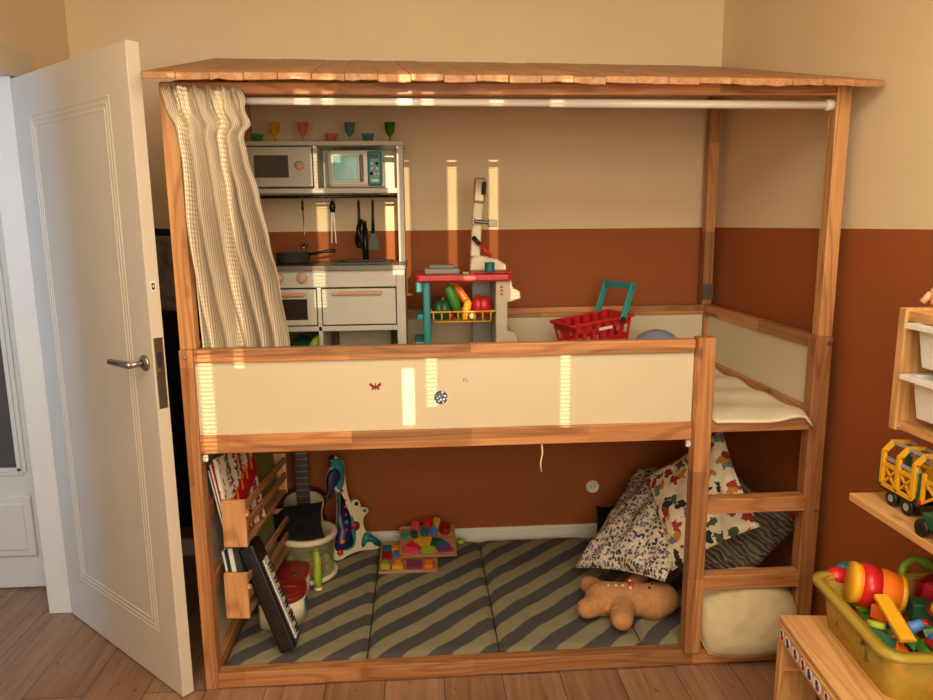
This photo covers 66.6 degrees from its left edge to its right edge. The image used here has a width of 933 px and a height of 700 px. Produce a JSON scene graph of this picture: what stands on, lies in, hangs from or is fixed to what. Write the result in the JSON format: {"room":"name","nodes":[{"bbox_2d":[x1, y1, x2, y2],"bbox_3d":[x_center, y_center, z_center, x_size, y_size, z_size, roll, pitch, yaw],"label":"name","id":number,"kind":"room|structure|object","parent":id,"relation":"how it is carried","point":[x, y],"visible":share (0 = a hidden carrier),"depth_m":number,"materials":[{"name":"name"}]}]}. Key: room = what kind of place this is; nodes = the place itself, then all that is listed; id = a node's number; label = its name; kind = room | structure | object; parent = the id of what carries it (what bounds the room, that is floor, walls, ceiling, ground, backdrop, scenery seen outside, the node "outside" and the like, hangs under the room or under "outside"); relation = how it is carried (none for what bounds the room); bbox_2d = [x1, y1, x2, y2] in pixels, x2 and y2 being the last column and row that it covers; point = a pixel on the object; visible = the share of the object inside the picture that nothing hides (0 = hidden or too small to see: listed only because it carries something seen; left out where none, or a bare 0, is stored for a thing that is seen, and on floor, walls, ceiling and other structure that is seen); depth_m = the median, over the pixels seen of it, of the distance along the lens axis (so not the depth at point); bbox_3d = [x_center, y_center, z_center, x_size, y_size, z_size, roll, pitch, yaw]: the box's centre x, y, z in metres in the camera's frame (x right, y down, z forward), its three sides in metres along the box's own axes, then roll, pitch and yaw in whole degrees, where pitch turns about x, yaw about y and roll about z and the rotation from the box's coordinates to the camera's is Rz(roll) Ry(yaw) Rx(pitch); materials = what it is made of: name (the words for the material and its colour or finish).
{"room":"bedroom","nodes":[
{"label":"bedroom","id":0,"kind":"room"},
{"bbox_2d":[0,0,69,71],"bbox_3d":[-1.534,0.085,0.896,0.080,2.620,4.530,-1,10,-4],"label":"wall","id":1,"kind":"structure","parent":0,"point":[36,28],"depth_m":2.71,"materials":[{"name":"paint"}]},
{"bbox_2d":[0,42,31,77],"bbox_3d":[-1.570,0.072,2.266,0.020,2.165,1.100,-1,10,-4],"label":"trim","id":2,"kind":"structure","parent":1,"relation":"attached to","point":[14,62],"depth_m":2.51,"materials":[{"name":"white paint"}]},
{"bbox_2d":[0,214,45,587],"bbox_3d":[-2.211,0.024,2.869,0.845,2.038,0.062,-1,10,-4],"label":"door","id":3,"kind":"structure","parent":1,"relation":"in","point":[21,558],"depth_m":2.97,"materials":[{"name":"white paint"}]},
{"bbox_2d":[0,73,71,613],"bbox_3d":[-1.621,0.110,2.256,0.090,2.095,0.935,-1,10,-4],"label":"trim","id":4,"kind":"structure","parent":1,"relation":"attached to","point":[12,208],"depth_m":2.68,"materials":[{"name":"white paint"}]},
{"bbox_2d":[10,39,193,696],"bbox_3d":[-1.275,0.098,2.409,0.856,2.046,0.103,7,13,38],"label":"door","id":5,"kind":"structure","parent":1,"relation":"in","point":[80,127],"depth_m":2.35,"materials":[{"name":"white paint"}]},
{"bbox_2d":[0,548,775,699],"bbox_3d":[-0.751,1.359,1.313,4.900,0.050,4.800,-1,10,-4],"label":"floor","id":6,"kind":"structure","parent":0,"point":[44,655],"depth_m":2.43,"materials":[{"name":"brown wood"}]},
{"bbox_2d":[226,537,701,665],"bbox_3d":[0.126,1.003,2.939,1.976,0.059,0.900,-1,10,-4],"label":"mat","id":7,"kind":"object","parent":6,"relation":"on","point":[497,596],"visible":0.55,"depth_m":2.75,"materials":[{"name":"fabric"}]},
{"bbox_2d":[239,535,299,652],"bbox_3d":[-0.698,0.863,2.521,0.237,0.400,0.135,3,11,17],"label":"keyboard","id":8,"kind":"object","parent":7,"relation":"on","point":[280,618],"visible":0.99,"depth_m":2.46,"materials":[{"name":"black plastic"}]},
{"bbox_2d":[257,561,309,629],"bbox_3d":[-0.703,0.946,2.765,0.182,0.129,0.315,-1,10,-4],"label":"toy drum","id":9,"kind":"object","parent":7,"relation":"on","point":[293,576],"visible":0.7,"depth_m":2.70,"materials":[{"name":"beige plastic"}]},
{"bbox_2d":[282,451,327,553],"bbox_3d":[-0.743,0.480,3.229,0.218,0.899,0.146,-2,10,-7],"label":"guitar","id":10,"kind":"object","parent":7,"relation":"on","point":[303,494],"visible":0.21,"depth_m":3.22,"materials":[{"name":"black wood"}]},
{"bbox_2d":[284,520,337,585],"bbox_3d":[-0.678,0.865,3.048,0.252,0.196,0.252,-1,10,-4],"label":"stool","id":11,"kind":"object","parent":7,"relation":"on","point":[329,567],"visible":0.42,"depth_m":3.00,"materials":[{"name":"beige plastic"}]},
{"bbox_2d":[273,501,324,541],"bbox_3d":[-0.715,0.716,2.942,0.259,0.162,0.118,-1,10,-4],"label":"cloth bag","id":12,"kind":"object","parent":11,"relation":"on","point":[304,521],"visible":0.72,"depth_m":2.92,"materials":[{"name":"fabric"}]},
{"bbox_2d":[312,549,322,590],"bbox_3d":[-0.611,0.897,2.909,0.034,0.178,0.057,-3,10,-16],"label":"shaker","id":13,"kind":"object","parent":7,"relation":"on","point":[316,553],"visible":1,"depth_m":2.90,"materials":[{"name":"plastic"}]},
{"bbox_2d":[323,455,380,559],"bbox_3d":[-0.528,0.697,3.208,0.253,0.470,0.110,-7,12,-34],"label":"guitar","id":14,"kind":"object","parent":7,"relation":"on","point":[351,537],"visible":1,"depth_m":3.18,"materials":[{"name":"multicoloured plastic"}]},
{"bbox_2d":[378,542,437,573],"bbox_3d":[-0.259,0.925,3.175,0.256,0.029,0.250,-1,10,-4],"label":"board","id":15,"kind":"object","parent":7,"relation":"on","point":[434,559],"visible":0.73,"depth_m":3.10,"materials":[{"name":"brown wood"}]},
{"bbox_2d":[381,559,389,569],"bbox_3d":[-0.347,0.932,3.089,0.040,0.027,0.045,1,10,11],"label":"puzzle piece","id":16,"kind":"object","parent":15,"relation":"on","point":[384,565],"visible":1,"depth_m":3.07,"materials":[{"name":"wood"}]},
{"bbox_2d":[382,551,391,559],"bbox_3d":[-0.354,0.918,3.167,0.040,0.019,0.047,-1,10,-4],"label":"puzzle piece","id":17,"kind":"object","parent":15,"relation":"on","point":[387,555],"visible":1,"depth_m":3.15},
{"bbox_2d":[392,561,402,569],"bbox_3d":[-0.300,0.935,3.090,0.043,0.021,0.046,-1,10,-4],"label":"puzzle piece","id":18,"kind":"object","parent":15,"relation":"on","point":[397,565],"visible":1,"depth_m":3.07,"materials":[{"name":"yellow wood"}]},
{"bbox_2d":[399,524,456,558],"bbox_3d":[-0.177,0.869,3.233,0.256,0.070,0.194,-1,10,-4],"label":"board","id":19,"kind":"object","parent":15,"relation":"on","point":[451,539],"visible":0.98,"depth_m":3.22,"materials":[{"name":"brown wood"}]},
{"bbox_2d":[404,546,418,553],"bbox_3d":[-0.246,0.892,3.170,0.067,0.022,0.040,-1,10,-4],"label":"puzzle piece","id":20,"kind":"object","parent":19,"relation":"on","point":[407,550],"visible":1,"depth_m":3.16,"materials":[{"name":"pink wood"}]},
{"bbox_2d":[406,541,420,549],"bbox_3d":[-0.237,0.882,3.185,0.061,0.027,0.043,8,13,39],"label":"puzzle piece","id":21,"kind":"object","parent":19,"relation":"on","point":[413,544],"visible":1,"depth_m":3.19,"materials":[{"name":"red wood"}]},
{"bbox_2d":[411,521,419,530],"bbox_3d":[-0.238,0.819,3.290,0.040,0.044,0.048,-1,10,-4],"label":"puzzle piece","id":22,"kind":"object","parent":19,"relation":"on","point":[415,525],"visible":0.96,"depth_m":3.28,"materials":[{"name":"pink wood"}]},
{"bbox_2d":[421,526,428,536],"bbox_3d":[-0.192,0.835,3.265,0.036,0.039,0.043,-1,10,-4],"label":"puzzle piece","id":23,"kind":"object","parent":19,"relation":"on","point":[424,530],"visible":1,"depth_m":3.25,"materials":[{"name":"teal wood"}]},
{"bbox_2d":[422,518,431,530],"bbox_3d":[-0.183,0.809,3.298,0.044,0.055,0.050,-1,10,-4],"label":"puzzle piece","id":24,"kind":"object","parent":19,"relation":"on","point":[427,522],"visible":0.8,"depth_m":3.29,"materials":[{"name":"red wood"}]},
{"bbox_2d":[420,545,435,553],"bbox_3d":[-0.172,0.891,3.173,0.068,0.023,0.042,-1,10,-4],"label":"puzzle piece","id":25,"kind":"object","parent":19,"relation":"on","point":[427,549],"visible":1,"depth_m":3.17,"materials":[{"name":"wood"}]},
{"bbox_2d":[430,527,437,535],"bbox_3d":[-0.150,0.835,3.269,0.036,0.035,0.042,-1,10,-4],"label":"puzzle piece","id":26,"kind":"object","parent":19,"relation":"on","point":[433,530],"visible":1,"depth_m":3.26,"materials":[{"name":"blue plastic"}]},
{"bbox_2d":[433,517,439,529],"bbox_3d":[-0.140,0.807,3.302,0.036,0.055,0.044,-1,10,-4],"label":"puzzle piece","id":27,"kind":"object","parent":19,"relation":"on","point":[436,520],"visible":0.8,"depth_m":3.29,"materials":[{"name":"yellow wood"}]},
{"bbox_2d":[434,539,448,548],"bbox_3d":[-0.111,0.878,3.196,0.043,0.027,0.061,8,13,39],"label":"puzzle piece","id":28,"kind":"object","parent":19,"relation":"on","point":[442,542],"visible":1,"depth_m":3.20,"materials":[{"name":"teal wood"}]},
{"bbox_2d":[437,544,451,551],"bbox_3d":[-0.098,0.888,3.182,0.068,0.023,0.041,-1,10,-4],"label":"puzzle piece","id":29,"kind":"object","parent":19,"relation":"on","point":[446,548],"visible":1,"depth_m":3.17,"materials":[{"name":"purple wood"}]},
{"bbox_2d":[439,522,450,534],"bbox_3d":[-0.099,0.826,3.280,0.054,0.046,0.055,-1,10,-4],"label":"puzzle piece","id":30,"kind":"object","parent":19,"relation":"on","point":[444,528],"visible":1,"depth_m":3.27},
{"bbox_2d":[424,560,432,568],"bbox_3d":[-0.166,0.933,3.093,0.034,0.021,0.045,-1,10,-4],"label":"puzzle piece","id":31,"kind":"object","parent":15,"relation":"on","point":[428,563],"visible":1,"depth_m":3.07,"materials":[{"name":"orange wood"}]},
{"bbox_2d":[596,505,613,532],"bbox_3d":[0.667,0.813,3.415,0.088,0.126,0.080,-1,10,-4],"label":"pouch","id":32,"kind":"object","parent":7,"relation":"on","point":[602,512],"visible":0.56,"depth_m":3.40,"materials":[{"name":"black fabric"}]},
{"bbox_2d":[575,466,672,581],"bbox_3d":[0.765,0.696,2.953,0.438,0.428,0.591,9,14,42],"label":"throw pillow","id":33,"kind":"object","parent":7,"relation":"on","point":[632,537],"visible":0.52,"depth_m":2.86,"materials":[{"name":"fabric"}]},
{"bbox_2d":[646,432,759,570],"bbox_3d":[0.886,0.570,2.718,0.250,0.489,0.526,-1,10,-4],"label":"throw pillow","id":34,"kind":"object","parent":33,"relation":"on","point":[668,484],"visible":0.66,"depth_m":2.68,"materials":[{"name":"fabric"}]},
{"bbox_2d":[577,573,678,630],"bbox_3d":[0.585,0.944,2.733,0.392,0.141,0.331,-7,12,-31],"label":"plush","id":35,"kind":"object","parent":7,"relation":"on","point":[621,601],"visible":0.98,"depth_m":2.65,"materials":[{"name":"brown fabric"}]},
{"bbox_2d":[140,58,883,689],"bbox_3d":[0.095,-0.056,2.705,2.219,2.230,1.116,-1,10,-4],"label":"bed","id":36,"kind":"object","parent":6,"relation":"on","point":[538,388],"visible":0.89,"depth_m":2.30,"materials":[{"name":"brown wood"}]},
{"bbox_2d":[221,453,287,546],"bbox_3d":[-0.764,0.536,2.610,0.088,0.165,0.500,0,10,1],"label":"rack","id":37,"kind":"object","parent":36,"relation":"attached to","point":[235,521],"visible":0.89,"depth_m":2.42,"materials":[{"name":"brown wood"}]},
{"bbox_2d":[207,469,222,528],"bbox_3d":[-0.830,0.503,2.467,0.054,0.248,0.190,0,10,1],"label":"book","id":38,"kind":"object","parent":37,"relation":"in","point":[208,470],"visible":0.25,"depth_m":2.37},
{"bbox_2d":[209,454,221,515],"bbox_3d":[-0.822,0.492,2.468,0.056,0.268,0.200,0,10,1],"label":"book","id":39,"kind":"object","parent":37,"relation":"in","point":[211,466],"visible":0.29,"depth_m":2.36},
{"bbox_2d":[212,453,266,528],"bbox_3d":[-0.786,0.483,2.475,0.061,0.284,0.215,2,10,14],"label":"book","id":40,"kind":"object","parent":37,"relation":"in","point":[237,476],"visible":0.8,"depth_m":2.46,"materials":[{"name":"multicoloured paper"}]},
{"bbox_2d":[254,452,278,507],"bbox_3d":[-0.774,0.450,2.697,0.047,0.271,0.210,0,10,1],"label":"book","id":41,"kind":"object","parent":37,"relation":"in","point":[264,460],"visible":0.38,"depth_m":2.70,"materials":[{"name":"paper"}]},
{"bbox_2d":[224,508,289,617],"bbox_3d":[-0.770,0.787,2.685,0.088,0.165,0.560,0,10,1],"label":"rack","id":42,"kind":"object","parent":36,"relation":"attached to","point":[238,590],"visible":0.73,"depth_m":2.42,"materials":[{"name":"brown wood"}]},
{"bbox_2d":[221,547,230,571],"bbox_3d":[-0.807,0.772,2.516,0.043,0.220,0.190,0,10,1],"label":"book","id":43,"kind":"object","parent":42,"relation":"in","point":[224,553],"visible":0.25,"depth_m":2.42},
{"bbox_2d":[227,547,254,600],"bbox_3d":[-0.784,0.766,2.519,0.047,0.231,0.200,0,10,1],"label":"book","id":44,"kind":"object","parent":42,"relation":"in","point":[236,564],"visible":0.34,"depth_m":2.42,"materials":[{"name":"paper"}]},
{"bbox_2d":[255,511,278,563],"bbox_3d":[-0.778,0.722,2.735,0.041,0.241,0.200,0,10,1],"label":"book","id":45,"kind":"object","parent":42,"relation":"in","point":[267,529],"visible":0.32,"depth_m":2.75,"materials":[{"name":"paper"}]},
{"bbox_2d":[245,141,407,345],"bbox_3d":[-0.569,-0.339,2.888,0.650,0.988,0.414,-1,10,-4],"label":"play kitchen","id":46,"kind":"object","parent":36,"relation":"on","point":[324,299],"visible":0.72,"depth_m":2.79,"materials":[{"name":"white wood"}]},
{"bbox_2d":[290,333,311,345],"bbox_3d":[-0.659,0.030,2.896,0.140,0.198,0.140,-1,10,-4],"label":"pot","id":47,"kind":"object","parent":46,"relation":"in","point":[303,340],"visible":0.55,"depth_m":2.85,"materials":[{"name":"green plastic"}]},
{"bbox_2d":[299,194,308,248],"bbox_3d":[-0.661,-0.518,2.868,0.042,0.219,0.040,-1,10,-4],"label":"ladle","id":48,"kind":"object","parent":46,"relation":"hanging from","point":[304,245],"visible":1,"depth_m":2.88,"materials":[{"name":"metal"}]},
{"bbox_2d":[275,249,335,263],"bbox_3d":[-0.640,-0.376,2.835,0.240,0.056,0.140,-1,10,-4],"label":"saucepan","id":49,"kind":"object","parent":46,"relation":"on","point":[297,257],"visible":1,"depth_m":2.79,"materials":[{"name":"metal"}]},
{"bbox_2d":[309,334,318,345],"bbox_3d":[-0.604,0.040,2.811,0.068,0.204,0.042,-1,10,-4],"label":"zucchini","id":50,"kind":"object","parent":46,"relation":"in","point":[315,341],"visible":0.24,"depth_m":2.79,"materials":[{"name":"plastic"}]},
{"bbox_2d":[259,188,396,195],"bbox_3d":[-0.587,-0.654,2.937,0.604,0.020,0.200,-1,10,-4],"label":"shelf","id":51,"kind":"object","parent":46,"relation":"attached to","point":[263,191],"depth_m":2.85,"materials":[{"name":"wood"}]},
{"bbox_2d":[329,194,336,242],"bbox_3d":[-0.543,-0.534,2.887,0.026,0.196,0.026,-1,10,-4],"label":"tongs","id":52,"kind":"object","parent":46,"relation":"hanging from","point":[332,205],"visible":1,"depth_m":2.88,"materials":[{"name":"metal"}]},
{"bbox_2d":[275,260,407,271],"bbox_3d":[-0.566,-0.344,2.888,0.645,0.019,0.413,-1,10,-4],"label":"countertop","id":53,"kind":"structure","parent":46,"relation":"on","point":[322,265],"depth_m":2.70,"materials":[{"name":"wood"}]},
{"bbox_2d":[328,150,383,187],"bbox_3d":[-0.453,-0.741,2.918,0.220,0.148,0.155,-1,10,-4],"label":"microwave","id":54,"kind":"object","parent":46,"relation":"on","point":[346,168],"visible":1,"depth_m":2.86,"materials":[{"name":"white plastic"}]},
{"bbox_2d":[354,194,362,246],"bbox_3d":[-0.441,-0.526,2.891,0.036,0.215,0.022,-1,10,-4],"label":"ladle","id":55,"kind":"object","parent":46,"relation":"hanging from","point":[358,200],"visible":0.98,"depth_m":2.89,"materials":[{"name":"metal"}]},
{"bbox_2d":[356,219,368,259],"bbox_3d":[-0.431,-0.454,2.925,0.048,0.171,0.099,-1,10,-4],"label":"tap","id":56,"kind":"object","parent":46,"relation":"on","point":[362,223],"depth_m":2.95,"materials":[{"name":"black plastic"}]},
{"bbox_2d":[332,259,392,264],"bbox_3d":[-0.416,-0.358,2.879,0.228,0.008,0.230,-1,10,-4],"label":"sink","id":57,"kind":"object","parent":46,"relation":"in","point":[359,261],"depth_m":2.80,"materials":[{"name":"black plastic"}]},
{"bbox_2d":[339,330,391,344],"bbox_3d":[-0.434,-0.010,3.086,0.230,0.206,0.127,-1,10,-4],"label":"storage box","id":58,"kind":"object","parent":46,"relation":"in","point":[368,337],"visible":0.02,"depth_m":3.02,"materials":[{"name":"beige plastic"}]},
{"bbox_2d":[368,194,378,249],"bbox_3d":[-0.382,-0.523,2.898,0.044,0.225,0.019,-1,10,-4],"label":"spatula","id":59,"kind":"object","parent":46,"relation":"hanging from","point":[373,243],"visible":1,"depth_m":2.91,"materials":[{"name":"metal"}]},
{"bbox_2d":[434,391,447,403],"bbox_3d":[-0.082,0.152,2.278,0.043,0.043,0.001,-1,10,-4],"label":"round sticker","id":60,"kind":"object","parent":36,"relation":"attached to","point":[440,397],"visible":1,"depth_m":2.28,"materials":[{"name":"paper"}]},
{"bbox_2d":[415,177,519,343],"bbox_3d":[0.000,-0.273,2.894,0.428,0.845,0.255,-1,10,-4],"label":"stand","id":61,"kind":"object","parent":36,"relation":"on","point":[497,285],"visible":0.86,"depth_m":2.84,"materials":[{"name":"red plastic"}]},
{"bbox_2d":[424,264,459,273],"bbox_3d":[-0.099,-0.326,2.850,0.139,0.034,0.120,-1,10,-4],"label":"tray","id":62,"kind":"object","parent":61,"relation":"on","point":[433,268],"visible":1,"depth_m":2.80,"materials":[{"name":"grey plastic"}]},
{"bbox_2d":[432,297,452,319],"bbox_3d":[-0.097,-0.168,2.873,0.076,0.093,0.076,2,10,12],"label":"pepper","id":63,"kind":"object","parent":61,"relation":"in","point":[440,305],"visible":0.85,"depth_m":2.84,"materials":[{"name":"green plastic"}]},
{"bbox_2d":[444,284,460,316],"bbox_3d":[-0.055,-0.200,2.849,0.069,0.132,0.047,-1,10,-4],"label":"cucumber","id":64,"kind":"object","parent":61,"relation":"in","point":[454,301],"visible":0.97,"depth_m":2.83,"materials":[{"name":"green plastic"}]},
{"bbox_2d":[453,284,470,314],"bbox_3d":[-0.018,-0.205,2.881,0.076,0.126,0.038,-1,10,-4],"label":"carrot","id":65,"kind":"object","parent":61,"relation":"in","point":[462,295],"visible":0.55,"depth_m":2.86,"materials":[{"name":"orange plastic"}]},
{"bbox_2d":[430,307,494,322],"bbox_3d":[-0.023,-0.145,2.885,0.278,0.051,0.123,-1,10,-4],"label":"wire basket","id":66,"kind":"object","parent":61,"relation":"on","point":[492,312],"depth_m":2.83,"materials":[{"name":"yellow plastic"}]},
{"bbox_2d":[416,270,512,281],"bbox_3d":[-0.015,-0.302,2.888,0.380,0.028,0.255,-1,10,-4],"label":"countertop","id":67,"kind":"structure","parent":61,"relation":"on","point":[421,276],"depth_m":2.77,"materials":[{"name":"red plastic"}]},
{"bbox_2d":[461,299,471,319],"bbox_3d":[0.001,-0.162,2.846,0.044,0.083,0.035,-1,10,-4],"label":"corn","id":68,"kind":"object","parent":61,"relation":"in","point":[467,304],"visible":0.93,"depth_m":2.83,"materials":[{"name":"yellow plastic"}]},
{"bbox_2d":[471,293,491,315],"bbox_3d":[0.061,-0.185,2.886,0.079,0.097,0.080,2,10,12],"label":"pepper","id":69,"kind":"object","parent":61,"relation":"in","point":[480,302],"visible":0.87,"depth_m":2.85,"materials":[{"name":"red plastic"}]},
{"bbox_2d":[485,262,494,271],"bbox_3d":[0.091,-0.327,2.794,0.040,0.036,0.040,-1,10,-4],"label":"cup","id":70,"kind":"object","parent":61,"relation":"on","point":[489,266],"visible":1,"depth_m":2.78,"materials":[{"name":"teal plastic"}]},
{"bbox_2d":[245,97,835,110],"bbox_3d":[0.149,-0.745,2.150,1.990,0.039,0.034,-1,10,-4],"label":"curtain rod","id":71,"kind":"object","parent":36,"relation":"attached to","point":[828,104],"visible":0.95,"depth_m":2.15,"materials":[{"name":"metal"}]},
{"bbox_2d":[160,84,289,347],"bbox_3d":[-0.723,-0.289,2.177,0.317,0.980,0.168,-1,10,-4],"label":"curtain","id":72,"kind":"object","parent":71,"relation":"hanging from","point":[240,304],"visible":0.8,"depth_m":2.13,"materials":[{"name":"fabric"}]},
{"bbox_2d":[701,567,797,657],"bbox_3d":[0.984,0.927,2.515,0.363,0.280,0.238,0,10,1],"label":"throw pillow","id":73,"kind":"object","parent":36,"relation":"on","point":[736,623],"visible":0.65,"depth_m":2.43,"materials":[{"name":"beige fabric"}]},
{"bbox_2d":[677,477,794,572],"bbox_3d":[0.962,0.701,2.684,0.482,0.512,0.258,-2,10,-6],"label":"throw pillow","id":74,"kind":"object","parent":73,"relation":"on","point":[748,548],"visible":0.27,"depth_m":2.59,"materials":[{"name":"grey fabric"}]},
{"bbox_2d":[712,367,813,427],"bbox_3d":[0.725,0.160,2.790,0.788,0.051,0.957,-1,10,-4],"label":"mattress cover","id":75,"kind":"object","parent":36,"relation":"on","point":[734,401],"visible":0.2,"depth_m":2.48,"materials":[{"name":"fabric"}]},
{"bbox_2d":[550,280,635,340],"bbox_3d":[0.532,-0.090,3.013,0.311,0.393,0.208,-5,11,-23],"label":"shopping basket","id":76,"kind":"object","parent":75,"relation":"on","point":[606,321],"visible":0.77,"depth_m":2.98,"materials":[{"name":"red plastic"}]},
{"bbox_2d":[636,329,676,338],"bbox_3d":[0.784,0.026,2.932,0.224,0.224,0.224,-1,10,-4],"label":"ball","id":77,"kind":"object","parent":75,"relation":"on","point":[655,333],"visible":0.26,"depth_m":2.88,"materials":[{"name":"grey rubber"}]},
{"bbox_2d":[773,615,932,699],"bbox_3d":[1.008,1.026,1.446,0.426,0.524,0.900,0,10,2],"label":"storage unit","id":78,"kind":"object","parent":6,"relation":"on","point":[814,658],"visible":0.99,"depth_m":1.69,"materials":[{"name":"brown wood"}]},
{"bbox_2d":[812,570,932,664],"bbox_3d":[1.083,0.661,1.647,0.428,0.124,0.378,0,10,2],"label":"storage bin","id":79,"kind":"object","parent":78,"relation":"on","point":[818,578],"visible":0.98,"depth_m":1.57,"materials":[{"name":"yellow"}]},
{"bbox_2d":[826,566,845,584],"bbox_3d":[0.953,0.579,1.823,0.060,0.044,0.048,-1,10,-4],"label":"block","id":80,"kind":"object","parent":79,"relation":"in","point":[839,572],"visible":0.82,"depth_m":1.81,"materials":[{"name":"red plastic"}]},
{"bbox_2d":[835,603,932,695],"bbox_3d":[1.074,0.670,1.648,0.374,0.113,0.315,-1,10,-4],"label":"toy pieces","id":81,"kind":"object","parent":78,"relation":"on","point":[920,676],"visible":0.51,"depth_m":1.58,"materials":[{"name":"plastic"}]},
{"bbox_2d":[843,561,908,611],"bbox_3d":[0.999,0.578,1.735,0.128,0.110,0.106,2,11,16],"label":"drum","id":82,"kind":"object","parent":81,"relation":"on","point":[862,580],"visible":0.9,"depth_m":1.70,"materials":[{"name":"orange plastic"}]},
{"bbox_2d":[867,619,885,629],"bbox_3d":[0.943,0.631,1.633,0.039,0.024,0.039,-1,10,-4],"label":"block","id":83,"kind":"object","parent":81,"relation":"on","point":[876,624],"visible":0.97,"depth_m":1.62,"materials":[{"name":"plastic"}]},
{"bbox_2d":[870,603,898,623],"bbox_3d":[0.977,0.613,1.660,0.045,0.033,0.040,-6,11,-26],"label":"block","id":84,"kind":"object","parent":81,"relation":"on","point":[876,613],"visible":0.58,"depth_m":1.65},
{"bbox_2d":[874,594,916,642],"bbox_3d":[0.968,0.605,1.605,0.034,0.049,0.127,0,10,4],"label":"block","id":85,"kind":"object","parent":81,"relation":"on","point":[885,603],"visible":1,"depth_m":1.60,"materials":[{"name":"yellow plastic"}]},
{"bbox_2d":[898,556,932,575],"bbox_3d":[1.107,0.562,1.771,0.141,0.094,0.047,-5,11,-22],"label":"handle","id":86,"kind":"object","parent":81,"relation":"on","point":[926,563],"visible":0.44,"depth_m":1.77,"materials":[{"name":"plastic"}]},
{"bbox_2d":[907,619,924,633],"bbox_3d":[1.005,0.618,1.588,0.036,0.034,0.026,2,10,15],"label":"peg","id":87,"kind":"object","parent":81,"relation":"on","point":[915,626],"visible":0.93,"depth_m":1.58,"materials":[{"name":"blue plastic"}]},
{"bbox_2d":[906,596,932,621],"bbox_3d":[1.080,0.617,1.691,0.045,0.042,0.045,2,10,13],"label":"block","id":88,"kind":"object","parent":81,"relation":"on","point":[916,606],"visible":0.83,"depth_m":1.68,"materials":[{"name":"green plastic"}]},
{"bbox_2d":[915,574,932,596],"bbox_3d":[1.157,0.593,1.771,0.070,0.040,0.040,-7,12,-32],"label":"block","id":89,"kind":"object","parent":81,"relation":"on","point":[929,578],"visible":0.53,"depth_m":1.76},
{"bbox_2d":[920,582,932,602],"bbox_3d":[1.147,0.601,1.693,0.089,0.072,0.083,-1,10,-4],"label":"block","id":90,"kind":"object","parent":81,"relation":"on","point":[927,591],"visible":0.52,"depth_m":1.70,"materials":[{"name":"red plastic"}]},
{"bbox_2d":[926,602,932,616],"bbox_3d":[1.101,0.592,1.624,0.084,0.035,0.083,-1,10,-4],"label":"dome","id":91,"kind":"object","parent":81,"relation":"on","point":[929,608],"visible":1,"depth_m":1.64,"materials":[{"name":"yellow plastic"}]},
{"bbox_2d":[64,0,724,538],"bbox_3d":[-0.147,-0.352,3.270,3.170,2.620,0.100,-1,10,-4],"label":"wall","id":92,"kind":"structure","parent":0,"point":[579,199],"depth_m":3.16,"materials":[{"name":"paint"}]},
{"bbox_2d":[154,228,201,526],"bbox_3d":[-1.245,0.113,3.116,0.440,1.459,0.216,-1,10,-4],"label":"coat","id":93,"kind":"object","parent":92,"relation":"hanging from","point":[162,236],"visible":0.13,"depth_m":3.06,"materials":[{"name":"black fabric"}]},
{"bbox_2d":[181,523,597,555],"bbox_3d":[-0.241,0.910,3.429,2.790,0.082,0.014,-1,10,-4],"label":"baseboard","id":94,"kind":"structure","parent":92,"relation":"attached to","point":[481,534],"depth_m":3.45,"materials":[{"name":"wood"}]},
{"bbox_2d":[586,480,598,492],"bbox_3d":[0.613,0.663,3.446,0.066,0.066,0.010,-1,10,-4],"label":"wall outlet","id":95,"kind":"object","parent":92,"relation":"attached to","point":[592,486],"visible":1,"depth_m":3.44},
{"bbox_2d":[711,0,932,615],"bbox_3d":[1.425,0.015,1.121,0.120,2.620,4.607,-2,10,-6],"label":"wall","id":96,"kind":"structure","parent":0,"point":[771,165],"depth_m":2.35,"materials":[{"name":"paint"}]},
{"bbox_2d":[849,492,932,554],"bbox_3d":[1.181,0.453,1.360,0.370,0.020,0.948,-1,10,-4],"label":"wall ledge","id":97,"kind":"object","parent":96,"relation":"attached to","point":[874,503],"visible":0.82,"depth_m":1.68,"materials":[{"name":"brown wood"}]},
{"bbox_2d":[877,439,932,514],"bbox_3d":[1.069,0.305,1.696,0.092,0.154,0.149,-1,10,-4],"label":"trailer","id":98,"kind":"object","parent":97,"relation":"on","point":[908,489],"visible":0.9,"depth_m":1.69,"materials":[{"name":"yellow plastic"}]},
{"bbox_2d":[914,512,932,536],"bbox_3d":[1.016,0.369,1.511,0.043,0.095,0.119,-1,10,-4],"label":"tractor","id":99,"kind":"object","parent":97,"relation":"on","point":[923,527],"visible":1,"depth_m":1.54,"materials":[{"name":"green plastic"}]},
{"bbox_2d":[918,473,932,516],"bbox_3d":[1.079,0.345,1.527,0.087,0.135,0.188,-1,10,-4],"label":"toy truck","id":100,"kind":"object","parent":97,"relation":"on","point":[925,482],"visible":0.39,"depth_m":1.60,"materials":[{"name":"yellow plastic"}]},
{"bbox_2d":[888,307,932,442],"bbox_3d":[1.216,0.120,1.288,0.296,0.298,0.911,-1,10,-4],"label":"wall shelf unit","id":101,"kind":"object","parent":96,"relation":"attached to","point":[902,416],"visible":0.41,"depth_m":1.70,"materials":[{"name":"brown wood"}]},
{"bbox_2d":[899,373,932,423],"bbox_3d":[1.151,0.132,1.523,0.243,0.101,0.337,-1,10,-4],"label":"storage bin","id":102,"kind":"object","parent":101,"relation":"in","point":[923,382],"visible":1,"depth_m":1.63,"materials":[{"name":"plastic"}]},
{"bbox_2d":[904,323,932,370],"bbox_3d":[1.150,0.013,1.501,0.243,0.101,0.337,-1,10,-4],"label":"storage bin","id":103,"kind":"object","parent":101,"relation":"in","point":[925,331],"visible":1,"depth_m":1.61,"materials":[{"name":"plastic"}]},
{"bbox_2d":[920,287,932,304],"bbox_3d":[1.127,-0.149,1.683,0.074,0.098,0.060,-1,10,-4],"label":"figurine","id":104,"kind":"object","parent":101,"relation":"on","point":[928,296],"visible":1,"depth_m":1.70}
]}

